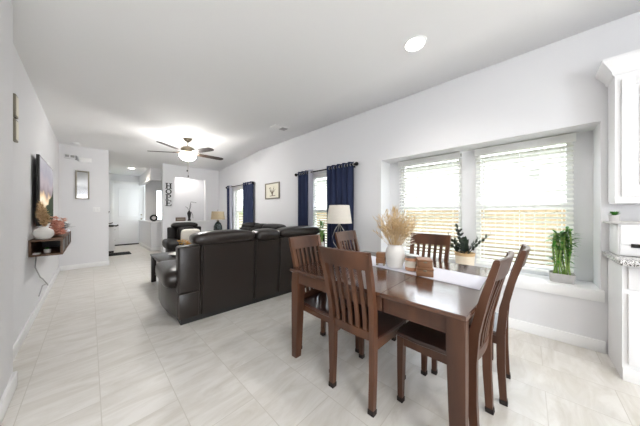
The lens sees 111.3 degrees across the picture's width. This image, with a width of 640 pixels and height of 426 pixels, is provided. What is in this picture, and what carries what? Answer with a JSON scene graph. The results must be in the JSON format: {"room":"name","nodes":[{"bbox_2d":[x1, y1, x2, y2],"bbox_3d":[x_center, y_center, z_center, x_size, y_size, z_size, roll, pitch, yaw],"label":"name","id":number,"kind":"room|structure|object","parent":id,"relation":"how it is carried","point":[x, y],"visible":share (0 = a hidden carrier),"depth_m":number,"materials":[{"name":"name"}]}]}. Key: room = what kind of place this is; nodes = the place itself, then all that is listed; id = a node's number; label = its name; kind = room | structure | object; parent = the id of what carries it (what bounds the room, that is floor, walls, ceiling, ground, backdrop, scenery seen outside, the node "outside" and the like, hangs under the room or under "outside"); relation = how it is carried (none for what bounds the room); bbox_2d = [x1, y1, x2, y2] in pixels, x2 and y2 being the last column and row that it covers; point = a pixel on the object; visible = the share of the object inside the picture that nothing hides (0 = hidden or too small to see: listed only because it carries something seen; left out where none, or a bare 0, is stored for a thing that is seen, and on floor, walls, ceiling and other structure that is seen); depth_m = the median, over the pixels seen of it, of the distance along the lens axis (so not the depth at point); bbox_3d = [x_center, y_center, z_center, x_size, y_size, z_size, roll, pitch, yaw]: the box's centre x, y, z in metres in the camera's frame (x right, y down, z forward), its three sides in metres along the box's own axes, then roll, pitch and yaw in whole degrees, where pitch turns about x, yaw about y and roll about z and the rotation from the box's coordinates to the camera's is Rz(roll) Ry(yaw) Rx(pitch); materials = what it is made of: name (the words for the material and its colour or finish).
{"room":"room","nodes":[
{"label":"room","id":0,"kind":"room"},
{"bbox_2d":[0,0,12,398],"bbox_3d":[-2.162,-0.210,1.172,0.550,3.000,0.525,0,0,43],"label":"wall","id":1,"kind":"structure","parent":0,"point":[6,7],"depth_m":1.43,"materials":[{"name":"white paint"}]},
{"bbox_2d":[13,43,58,344],"bbox_3d":[-3.978,-0.185,3.072,4.800,2.950,0.164,0,0,43],"label":"wall","id":2,"kind":"structure","parent":0,"point":[36,134],"depth_m":2.27,"materials":[{"name":"white paint"}]},
{"bbox_2d":[36,154,52,225],"bbox_3d":[-3.699,-0.260,2.930,1.330,0.820,0.062,0,0,43],"label":"television","id":3,"kind":"object","parent":2,"relation":"attached to","point":[44,172],"visible":0.87,"depth_m":2.74,"materials":[{"name":"black plastic"}]},
{"bbox_2d":[28,231,70,257],"bbox_3d":[-3.594,0.385,2.953,1.560,0.180,0.240,0,0,43],"label":"floating shelf","id":4,"kind":"object","parent":2,"relation":"attached to","point":[58,245],"visible":0.85,"depth_m":2.59,"materials":[{"name":"brown wood"}]},
{"bbox_2d":[34,257,47,296],"bbox_3d":[-3.651,0.780,2.876,1.147,0.612,0.027,0,0,43],"label":"power cord","id":5,"kind":"object","parent":4,"relation":"hanging from","point":[35,257],"visible":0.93,"depth_m":2.66,"materials":[{"name":"grey plastic"}]},
{"bbox_2d":[32,226,53,239],"bbox_3d":[-3.113,0.224,2.461,0.158,0.142,0.158,0,0,43],"label":"vase","id":6,"kind":"object","parent":4,"relation":"on","point":[40,233],"visible":0.98,"depth_m":2.42,"materials":[{"name":"white ceramic"}]},
{"bbox_2d":[35,201,50,226],"bbox_3d":[-3.110,0.037,2.452,0.117,0.356,0.136,0,0,43],"label":"pampas plume","id":7,"kind":"object","parent":6,"relation":"in","point":[42,215],"visible":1,"depth_m":2.44},
{"bbox_2d":[43,247,50,252],"bbox_3d":[-3.131,0.424,2.509,0.061,0.066,0.058,0,0,43],"label":"succulent pot","id":8,"kind":"object","parent":4,"relation":"on","point":[46,250],"visible":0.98,"depth_m":2.49,"materials":[{"name":"white ceramic"}]},
{"bbox_2d":[49,216,66,236],"bbox_3d":[-3.295,0.165,2.723,0.351,0.261,0.213,0,0,43],"label":"flower arrangement","id":9,"kind":"object","parent":4,"relation":"on","point":[55,225],"visible":0.8,"depth_m":2.69,"materials":[{"name":"pink plant"}]},
{"bbox_2d":[62,222,73,232],"bbox_3d":[-3.833,0.214,3.253,0.236,0.161,0.530,0,0,-36],"label":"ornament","id":10,"kind":"object","parent":4,"relation":"on","point":[68,230],"visible":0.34,"depth_m":3.26,"materials":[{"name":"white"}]},
{"bbox_2d":[0,261,109,424],"bbox_3d":[-4.977,1.188,4.532,9.260,0.105,0.924,0,0,43],"label":"baseboard","id":11,"kind":"structure","parent":2,"relation":"attached to","point":[18,343],"depth_m":2.16,"materials":[{"name":"white paint"}]},
{"bbox_2d":[59,144,108,265],"bbox_3d":[-5.396,-0.210,4.926,0.150,3.000,0.902,0,0,43],"label":"wall","id":12,"kind":"structure","parent":0,"point":[89,243],"depth_m":4.93,"materials":[{"name":"white paint"}]},
{"bbox_2d":[64,153,76,158],"bbox_3d":[-5.428,-1.230,4.758,0.036,0.100,0.180,0,0,43],"label":"wall sensor","id":13,"kind":"object","parent":12,"relation":"attached to","point":[68,156],"visible":1,"depth_m":4.74,"materials":[{"name":"white paint"}]},
{"bbox_2d":[75,170,88,198],"bbox_3d":[-5.311,-0.625,4.885,0.030,0.630,0.214,0,0,43],"label":"wall mirror","id":14,"kind":"object","parent":12,"relation":"attached to","point":[81,177],"visible":1,"depth_m":4.88,"materials":[{"name":"silver wood"}]},
{"bbox_2d":[75,156,91,162],"bbox_3d":[-5.293,-1.202,4.892,0.045,0.115,0.250,0,0,43],"label":"door chime","id":15,"kind":"object","parent":12,"relation":"attached to","point":[81,159],"visible":1,"depth_m":4.89,"materials":[{"name":"white paint"}]},
{"bbox_2d":[93,207,99,211],"bbox_3d":[-5.166,-0.080,5.051,0.011,0.116,0.116,0,0,43],"label":"light switch","id":16,"kind":"object","parent":12,"relation":"attached to","point":[95,209],"visible":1,"depth_m":5.05,"materials":[{"name":"white paint"}]},
{"bbox_2d":[109,173,138,224],"bbox_3d":[-7.620,-0.210,8.575,0.140,3.000,1.550,0,0,43],"label":"wall","id":17,"kind":"structure","parent":0,"point":[116,177],"depth_m":8.41,"materials":[{"name":"white paint"}]},
{"bbox_2d":[110,180,144,245],"bbox_3d":[-7.517,0.005,8.622,0.215,2.470,1.120,0,0,43],"label":"door","id":18,"kind":"structure","parent":17,"relation":"in","point":[127,199],"depth_m":8.61,"materials":[{"name":"white paint"}]},
{"bbox_2d":[139,168,161,247],"bbox_3d":[-5.945,-0.210,7.827,3.320,3.000,0.430,0,0,43],"label":"wall","id":19,"kind":"structure","parent":0,"point":[150,234],"depth_m":7.31,"materials":[{"name":"white paint"}]},
{"bbox_2d":[138,220,161,222],"bbox_3d":[-6.289,0.294,8.067,2.490,0.032,0.355,0,0,43],"label":"trim","id":20,"kind":"structure","parent":19,"relation":"attached to","point":[138,220],"depth_m":7.30,"materials":[{"name":"white paint"}]},
{"bbox_2d":[150,215,157,220],"bbox_3d":[-5.494,0.164,7.227,0.053,0.228,0.226,0,0,43],"label":"ring ornament","id":21,"kind":"object","parent":20,"relation":"on","point":[151,216],"visible":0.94,"depth_m":7.21,"materials":[{"name":"black plastic"}]},
{"bbox_2d":[145,180,161,220],"bbox_3d":[-6.149,-0.210,9.006,0.120,3.000,1.660,0,0,43],"label":"wall","id":22,"kind":"structure","parent":0,"point":[150,188],"depth_m":8.50,"materials":[{"name":"white paint"}]},
{"bbox_2d":[156,190,161,219],"bbox_3d":[-6.410,-0.310,8.716,0.060,1.200,0.220,0,0,43],"label":"window","id":23,"kind":"structure","parent":22,"relation":"in","point":[158,192],"depth_m":8.72,"materials":[{"name":"white glass"}]},
{"bbox_2d":[162,163,218,250],"bbox_3d":[-4.369,-0.210,7.410,0.740,3.000,1.735,0,0,43],"label":"wall","id":24,"kind":"structure","parent":0,"point":[201,187],"depth_m":7.42,"materials":[{"name":"white paint"}]},
{"bbox_2d":[165,182,171,205],"bbox_3d":[-4.589,-0.560,6.622,0.026,0.720,0.200,0,0,43],"label":"sign","id":25,"kind":"object","parent":24,"relation":"attached to","point":[168,186],"visible":1,"depth_m":6.62,"materials":[{"name":"paint"}]},
{"bbox_2d":[173,220,209,221],"bbox_3d":[-4.248,0.273,7.192,0.335,0.035,1.055,0,0,43],"label":"trim","id":26,"kind":"structure","parent":24,"relation":"attached to","point":[195,220],"depth_m":7.14,"materials":[{"name":"white paint"}]},
{"bbox_2d":[176,217,185,220],"bbox_3d":[-4.432,0.198,6.949,0.043,0.115,0.270,0,0,43],"label":"wooden plaque","id":27,"kind":"object","parent":26,"relation":"on","point":[177,218],"visible":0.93,"depth_m":6.94,"materials":[{"name":"brown wood"}]},
{"bbox_2d":[187,202,195,220],"bbox_3d":[-4.227,-0.057,7.167,0.120,0.625,0.334,0,0,43],"label":"vase","id":28,"kind":"object","parent":26,"relation":"on","point":[188,212],"visible":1,"depth_m":7.10,"materials":[{"name":"black ceramic"}]},
{"bbox_2d":[0,244,639,425],"bbox_3d":[-3.063,1.290,2.728,16.200,0.100,6.540,0,0,43],"label":"floor","id":29,"kind":"structure","parent":0,"point":[101,348],"depth_m":1.70,"materials":[{"name":"tile"}]},
{"bbox_2d":[109,227,114,252],"bbox_3d":[-6.673,0.840,6.944,0.520,0.800,0.235,0,0,43],"label":"base cabinet","id":30,"kind":"object","parent":29,"relation":"on","point":[111,229],"visible":0.71,"depth_m":6.79,"materials":[{"name":"white paint"}]},
{"bbox_2d":[109,251,130,255],"bbox_3d":[-6.085,1.231,6.605,0.520,0.018,0.535,0,0,43],"label":"doormat","id":31,"kind":"object","parent":29,"relation":"on","point":[127,252],"visible":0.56,"depth_m":6.59,"materials":[{"name":"black"}]},
{"bbox_2d":[150,251,175,281],"bbox_3d":[-2.317,0.990,3.950,1.100,0.500,1.040,0,0,43],"label":"coffee table","id":32,"kind":"object","parent":29,"relation":"on","point":[158,257],"visible":0.24,"depth_m":3.90,"materials":[{"name":"brown wood"}]},
{"bbox_2d":[168,239,190,255],"bbox_3d":[-2.449,0.609,3.840,0.310,0.263,0.370,0,0,43],"label":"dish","id":33,"kind":"object","parent":32,"relation":"on","point":[182,241],"visible":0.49,"depth_m":3.88,"materials":[{"name":"white ceramic"}]},
{"bbox_2d":[162,222,200,251],"bbox_3d":[-3.344,0.741,5.519,1.003,0.999,0.998,0,0,-42],"label":"recliner chair","id":34,"kind":"object","parent":29,"relation":"on","point":[173,232],"visible":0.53,"depth_m":5.50,"materials":[{"name":"black leather"}]},
{"bbox_2d":[176,226,193,240],"bbox_3d":[-3.474,0.590,5.661,0.400,0.496,0.220,0,0,-43],"label":"cushion","id":35,"kind":"object","parent":34,"relation":"on","point":[178,228],"depth_m":5.54,"materials":[{"name":"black fabric"}]},
{"bbox_2d":[181,229,199,243],"bbox_3d":[-3.213,0.576,5.431,0.420,0.361,0.141,0,0,-42],"label":"throw pillow","id":36,"kind":"object","parent":34,"relation":"on","point":[185,234],"visible":0.52,"depth_m":5.34,"materials":[{"name":"beige fabric"}]},
{"bbox_2d":[155,226,324,324],"bbox_3d":[-1.002,0.726,3.403,2.440,1.029,0.995,0,0,-43],"label":"sofa","id":37,"kind":"object","parent":29,"relation":"on","point":[228,269],"visible":0.84,"depth_m":2.70,"materials":[{"name":"black leather"}]},
{"bbox_2d":[240,222,285,230],"bbox_3d":[-1.612,0.741,5.028,2.140,0.999,0.935,0,0,43],"label":"sofa","id":38,"kind":"object","parent":29,"relation":"on","point":[250,226],"visible":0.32,"depth_m":5.13,"materials":[{"name":"black leather"}]},
{"bbox_2d":[240,226,250,230],"bbox_3d":[-1.826,0.590,5.455,0.540,0.496,0.220,0,0,44],"label":"cushion","id":39,"kind":"object","parent":38,"relation":"on","point":[248,228],"depth_m":5.35,"materials":[{"name":"black leather"}]},
{"bbox_2d":[288,234,358,364],"bbox_3d":[0.034,0.735,2.001,0.572,1.014,0.420,0,0,43],"label":"dining chair","id":40,"kind":"object","parent":29,"relation":"on","point":[315,301],"visible":0.55,"depth_m":2.03,"materials":[{"name":"brown wood"}]},
{"bbox_2d":[334,230,359,251],"bbox_3d":[0.500,0.735,2.558,0.572,1.014,0.420,0,0,43],"label":"dining chair","id":41,"kind":"object","parent":29,"relation":"on","point":[341,236],"visible":0.23,"depth_m":2.73,"materials":[{"name":"brown wood"}]},
{"bbox_2d":[318,246,406,417],"bbox_3d":[0.314,0.735,1.573,0.420,1.014,0.572,0,0,43],"label":"dining chair","id":42,"kind":"object","parent":29,"relation":"on","point":[373,325],"visible":0.93,"depth_m":1.42,"materials":[{"name":"brown wood"}]},
{"bbox_2d":[290,251,493,425],"bbox_3d":[0.623,0.860,1.891,1.346,0.760,1.210,0,0,43],"label":"dining table","id":43,"kind":"object","parent":29,"relation":"on","point":[448,308],"visible":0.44,"depth_m":1.27,"materials":[{"name":"brown wood"}]},
{"bbox_2d":[371,256,415,275],"bbox_3d":[0.657,0.478,2.040,0.359,0.005,0.668,0,0,-39],"label":"table runner","id":44,"kind":"object","parent":43,"relation":"on","point":[402,269],"depth_m":1.91,"materials":[{"name":"white fabric"}]},
{"bbox_2d":[376,252,385,265],"bbox_3d":[0.559,0.419,2.006,0.083,0.115,0.082,0,0,24],"label":"candle holder","id":45,"kind":"object","parent":44,"relation":"on","point":[380,256],"visible":0.99,"depth_m":1.97,"materials":[{"name":"brown wood"}]},
{"bbox_2d":[385,243,404,268],"bbox_3d":[0.660,0.375,1.924,0.162,0.203,0.162,0,0,43],"label":"vase","id":46,"kind":"object","parent":44,"relation":"on","point":[395,254],"visible":0.88,"depth_m":1.86,"materials":[{"name":"white ceramic"}]},
{"bbox_2d":[373,206,417,246],"bbox_3d":[0.653,0.107,1.920,0.413,0.399,0.411,0,0,43],"label":"bouquet","id":47,"kind":"object","parent":46,"relation":"in","point":[395,232],"visible":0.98,"depth_m":1.88,"materials":[{"name":"beige plant"}]},
{"bbox_2d":[405,254,418,271],"bbox_3d":[0.769,0.413,1.827,0.112,0.126,0.112,0,0,43],"label":"candle jar","id":48,"kind":"object","parent":44,"relation":"on","point":[410,259],"visible":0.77,"depth_m":1.79,"materials":[{"name":"orange glass"}]},
{"bbox_2d":[420,267,486,289],"bbox_3d":[0.991,0.478,1.635,0.368,0.005,0.427,0,0,-39],"label":"table runner","id":49,"kind":"object","parent":43,"relation":"on","point":[463,279],"depth_m":1.59,"materials":[{"name":"white fabric"}]},
{"bbox_2d":[416,264,433,277],"bbox_3d":[0.807,0.446,1.692,0.119,0.062,0.148,0,0,21],"label":"wooden box","id":50,"kind":"object","parent":49,"relation":"on","point":[424,272],"visible":0.85,"depth_m":1.63,"materials":[{"name":"brown wood"}]},
{"bbox_2d":[416,257,432,267],"bbox_3d":[0.809,0.384,1.698,0.104,0.060,0.133,0,0,18],"label":"wooden box","id":51,"kind":"object","parent":50,"relation":"on","point":[422,262],"visible":1,"depth_m":1.65,"materials":[{"name":"brown wood"}]},
{"bbox_2d":[391,233,450,340],"bbox_3d":[1.025,0.735,2.196,0.420,1.014,0.572,0,0,43],"label":"dining chair","id":52,"kind":"object","parent":29,"relation":"on","point":[419,238],"visible":0.33,"depth_m":2.35,"materials":[{"name":"brown wood"}]},
{"bbox_2d":[396,251,514,425],"bbox_3d":[0.837,0.735,1.376,0.420,1.014,0.572,0,0,-42],"label":"dining chair","id":53,"kind":"object","parent":29,"relation":"on","point":[429,342],"visible":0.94,"depth_m":1.28,"materials":[{"name":"brown wood"}]},
{"bbox_2d":[431,244,530,406],"bbox_3d":[1.192,0.735,1.647,0.572,1.014,0.420,0,0,43],"label":"dining chair","id":54,"kind":"object","parent":29,"relation":"on","point":[500,337],"visible":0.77,"depth_m":1.42,"materials":[{"name":"brown wood"}]},
{"bbox_2d":[608,259,639,384],"bbox_3d":[3.063,0.807,1.112,1.888,0.865,0.410,0,0,43],"label":"base cabinet","id":55,"kind":"object","parent":29,"relation":"on","point":[623,281],"visible":0.98,"depth_m":1.62,"materials":[{"name":"white paint"}]},
{"bbox_2d":[602,251,639,266],"bbox_3d":[3.017,0.355,1.087,1.920,0.040,0.530,0,0,43],"label":"countertop","id":56,"kind":"structure","parent":55,"relation":"on","point":[632,261],"depth_m":1.61,"materials":[{"name":"stone"}]},
{"bbox_2d":[603,221,639,256],"bbox_3d":[2.591,0.200,1.630,0.555,0.264,0.288,0,0,43],"label":"bread box","id":57,"kind":"object","parent":56,"relation":"on","point":[624,236],"visible":1,"depth_m":1.69,"materials":[{"name":"white paint"}]},
{"bbox_2d":[608,211,619,220],"bbox_3d":[2.404,0.026,1.786,0.072,0.085,0.072,0,0,43],"label":"succulent pot","id":58,"kind":"object","parent":57,"relation":"on","point":[615,216],"visible":0.97,"depth_m":1.77,"materials":[{"name":"white ceramic"}]},
{"bbox_3d":[0.240,0.925,3.522,0.440,0.630,0.520,0,0,44],"label":"end table","id":59,"kind":"object","parent":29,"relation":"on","visible":0},
{"bbox_2d":[315,219,325,245],"bbox_3d":[0.028,0.353,3.476,0.210,0.514,0.204,0,0,-24],"label":"bamboo plant","id":60,"kind":"object","parent":59,"relation":"on","point":[321,233],"visible":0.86,"depth_m":3.47,"materials":[{"name":"green plant"}]},
{"bbox_2d":[327,205,351,248],"bbox_3d":[0.313,0.242,3.563,0.410,0.735,0.410,0,0,43],"label":"table lamp","id":61,"kind":"object","parent":59,"relation":"on","point":[337,214],"visible":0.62,"depth_m":3.40,"materials":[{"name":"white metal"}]},
{"bbox_3d":[-3.169,0.945,6.757,0.500,0.590,0.500,0,0,44],"label":"end table","id":62,"kind":"object","parent":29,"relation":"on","visible":0},
{"bbox_2d":[211,211,224,229],"bbox_3d":[-3.170,0.273,6.785,0.400,0.754,0.400,0,0,43],"label":"table lamp","id":63,"kind":"object","parent":62,"relation":"on","point":[215,215],"visible":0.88,"depth_m":6.67,"materials":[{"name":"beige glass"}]},
{"bbox_2d":[11,0,639,175],"bbox_3d":[-2.810,-1.641,2.487,15.500,0.362,6.540,0,0,43],"label":"ceiling","id":64,"kind":"structure","parent":0,"point":[120,77],"depth_m":2.19,"materials":[{"name":"white paint"}]},
{"bbox_2d":[150,138,222,176],"bbox_3d":[-2.763,-1.167,4.676,1.423,0.815,1.370,0,0,43],"label":"ceiling fan","id":65,"kind":"object","parent":64,"relation":"hanging from","point":[187,153],"visible":1,"depth_m":4.54,"materials":[{"name":"brown metal"}]},
{"bbox_2d":[270,124,288,130],"bbox_3d":[-0.767,-1.631,4.175,0.180,0.034,0.320,0,0,43],"label":"ceiling vent","id":66,"kind":"object","parent":64,"relation":"in","point":[275,126],"visible":1,"depth_m":4.14,"materials":[{"name":"white metal"}]},
{"bbox_2d":[404,35,426,51],"bbox_3d":[0.904,-1.609,2.079,0.205,0.016,0.205,0,0,43],"label":"recessed light","id":67,"kind":"object","parent":64,"relation":"in","point":[415,43],"visible":1,"depth_m":2.07,"materials":[{"name":"white paint"}]},
{"bbox_2d":[219,11,639,353],"bbox_3d":[-0.130,-0.260,4.745,14.720,3.100,0.435,0,0,43],"label":"wall","id":68,"kind":"structure","parent":0,"point":[553,89],"depth_m":2.46,"materials":[{"name":"white paint"}]},
{"bbox_2d":[236,190,242,227],"bbox_3d":[-2.340,-0.050,6.687,0.880,1.460,0.070,0,0,43],"label":"window","id":69,"kind":"structure","parent":68,"relation":"in","point":[239,190],"depth_m":6.88,"materials":[{"name":"white glass"}]},
{"bbox_2d":[234,187,242,228],"bbox_3d":[-2.388,-0.052,6.636,0.860,1.445,0.080,0,0,43],"label":"window blind","id":70,"kind":"object","parent":69,"relation":"attached to","point":[240,188],"visible":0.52,"depth_m":6.74,"materials":[{"name":"white plastic"}]},
{"bbox_2d":[265,182,279,198],"bbox_3d":[-1.189,-0.550,5.430,0.608,0.400,0.030,0,0,43],"label":"framed picture","id":71,"kind":"object","parent":68,"relation":"attached to","point":[272,190],"visible":1,"depth_m":5.42,"materials":[{"name":"beige paper"}]},
{"bbox_2d":[313,177,326,245],"bbox_3d":[0.174,-0.050,4.302,0.830,1.460,0.070,0,0,43],"label":"window","id":72,"kind":"structure","parent":68,"relation":"in","point":[322,179],"depth_m":4.46,"materials":[{"name":"white glass"}]},
{"bbox_2d":[313,173,326,246],"bbox_3d":[0.126,-0.052,4.251,0.810,1.445,0.080,0,0,43],"label":"window blind","id":73,"kind":"object","parent":72,"relation":"attached to","point":[323,175],"visible":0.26,"depth_m":4.36,"materials":[{"name":"white plastic"}]},
{"bbox_2d":[295,162,358,175],"bbox_3d":[0.061,-0.817,4.190,1.618,0.074,0.107,0,0,43],"label":"curtain rod","id":74,"kind":"object","parent":68,"relation":"attached to","point":[355,163],"visible":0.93,"depth_m":4.04,"materials":[{"name":"black metal"}]},
{"bbox_2d":[298,170,313,225],"bbox_3d":[-0.303,0.175,4.506,0.452,2.090,0.074,0,0,43],"label":"curtain","id":75,"kind":"object","parent":74,"relation":"hanging from","point":[305,181],"visible":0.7,"depth_m":4.47,"materials":[{"name":"blue fabric"}]},
{"bbox_2d":[327,161,354,249],"bbox_3d":[0.346,0.175,3.886,0.617,2.090,0.069,0,0,43],"label":"curtain","id":76,"kind":"object","parent":74,"relation":"hanging from","point":[340,180],"visible":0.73,"depth_m":3.88,"materials":[{"name":"blue fabric"}]},
{"bbox_2d":[139,241,605,353],"bbox_3d":[-2.392,1.188,5.367,11.860,0.105,1.781,0,0,43],"label":"baseboard","id":77,"kind":"structure","parent":68,"relation":"attached to","point":[562,336],"depth_m":2.12,"materials":[{"name":"white paint"}]},
{"bbox_2d":[402,155,461,257],"bbox_3d":[1.646,-0.075,3.270,0.835,1.430,0.070,0,0,43],"label":"window","id":78,"kind":"structure","parent":68,"relation":"in","point":[460,159],"depth_m":3.23,"materials":[{"name":"glass"}]},
{"bbox_2d":[398,152,460,260],"bbox_3d":[1.563,-0.083,3.190,0.845,1.445,0.080,0,0,43],"label":"window blind","id":79,"kind":"object","parent":78,"relation":"attached to","point":[457,155],"visible":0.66,"depth_m":3.14,"materials":[{"name":"white plastic"}]},
{"bbox_2d":[476,142,572,272],"bbox_3d":[2.362,-0.075,2.591,0.830,1.430,0.070,0,0,43],"label":"window","id":80,"kind":"structure","parent":68,"relation":"in","point":[569,143],"depth_m":2.55,"materials":[{"name":"glass"}]},
{"bbox_2d":[475,133,575,272],"bbox_3d":[2.286,-0.083,2.504,0.840,1.445,0.080,0,0,43],"label":"window blind","id":81,"kind":"object","parent":80,"relation":"attached to","point":[566,138],"visible":0.81,"depth_m":2.47,"materials":[{"name":"white plastic"}]},
{"bbox_2d":[503,271,604,302],"bbox_3d":[1.830,0.740,2.789,2.175,0.100,0.335,0,0,43],"label":"window sill","id":82,"kind":"structure","parent":68,"relation":"attached to","point":[580,289],"depth_m":2.13,"materials":[{"name":"white paint"}]},
{"bbox_2d":[448,224,490,265],"bbox_3d":[1.816,0.407,2.718,0.260,0.565,0.465,0,0,-27],"label":"potted plant","id":83,"kind":"object","parent":82,"relation":"on","point":[465,256],"visible":0.93,"depth_m":2.68,"materials":[{"name":"green plant"}]},
{"bbox_2d":[454,251,474,265],"bbox_3d":[1.813,0.591,2.739,0.223,0.198,0.224,0,0,44],"label":"plant pot","id":84,"kind":"object","parent":83,"relation":"attached to","point":[461,257],"depth_m":2.66,"materials":[{"name":"white ceramic"}]},
{"bbox_2d":[545,226,581,284],"bbox_3d":[2.424,0.412,2.183,0.290,0.557,0.260,0,0,43],"label":"bamboo plant","id":85,"kind":"object","parent":82,"relation":"on","point":[561,276],"visible":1,"depth_m":2.17,"materials":[{"name":"green plant"}]},
{"bbox_2d":[595,49,639,203],"bbox_3d":[3.086,-0.656,1.187,1.958,1.157,0.280,0,0,43],"label":"upper cabinet","id":86,"kind":"object","parent":68,"relation":"attached to","point":[620,73],"visible":1,"depth_m":1.72,"materials":[{"name":"white paint"}]},
{"bbox_3d":[-2.413,-0.817,6.537,1.738,0.074,0.107,0,0,44],"label":"curtain rod","id":87,"kind":"object","parent":68,"relation":"attached to","visible":0},
{"bbox_2d":[227,185,231,228],"bbox_3d":[-2.877,0.175,6.949,0.309,2.090,0.074,0,0,43],"label":"curtain","id":88,"kind":"object","parent":87,"relation":"hanging from","point":[229,188],"visible":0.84,"depth_m":6.88,"materials":[{"name":"blue fabric"}]},
{"bbox_2d":[243,181,253,222],"bbox_3d":[-2.022,0.175,6.134,0.545,2.090,0.069,0,0,43],"label":"curtain","id":89,"kind":"object","parent":87,"relation":"hanging from","point":[248,189],"visible":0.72,"depth_m":6.09,"materials":[{"name":"blue fabric"}]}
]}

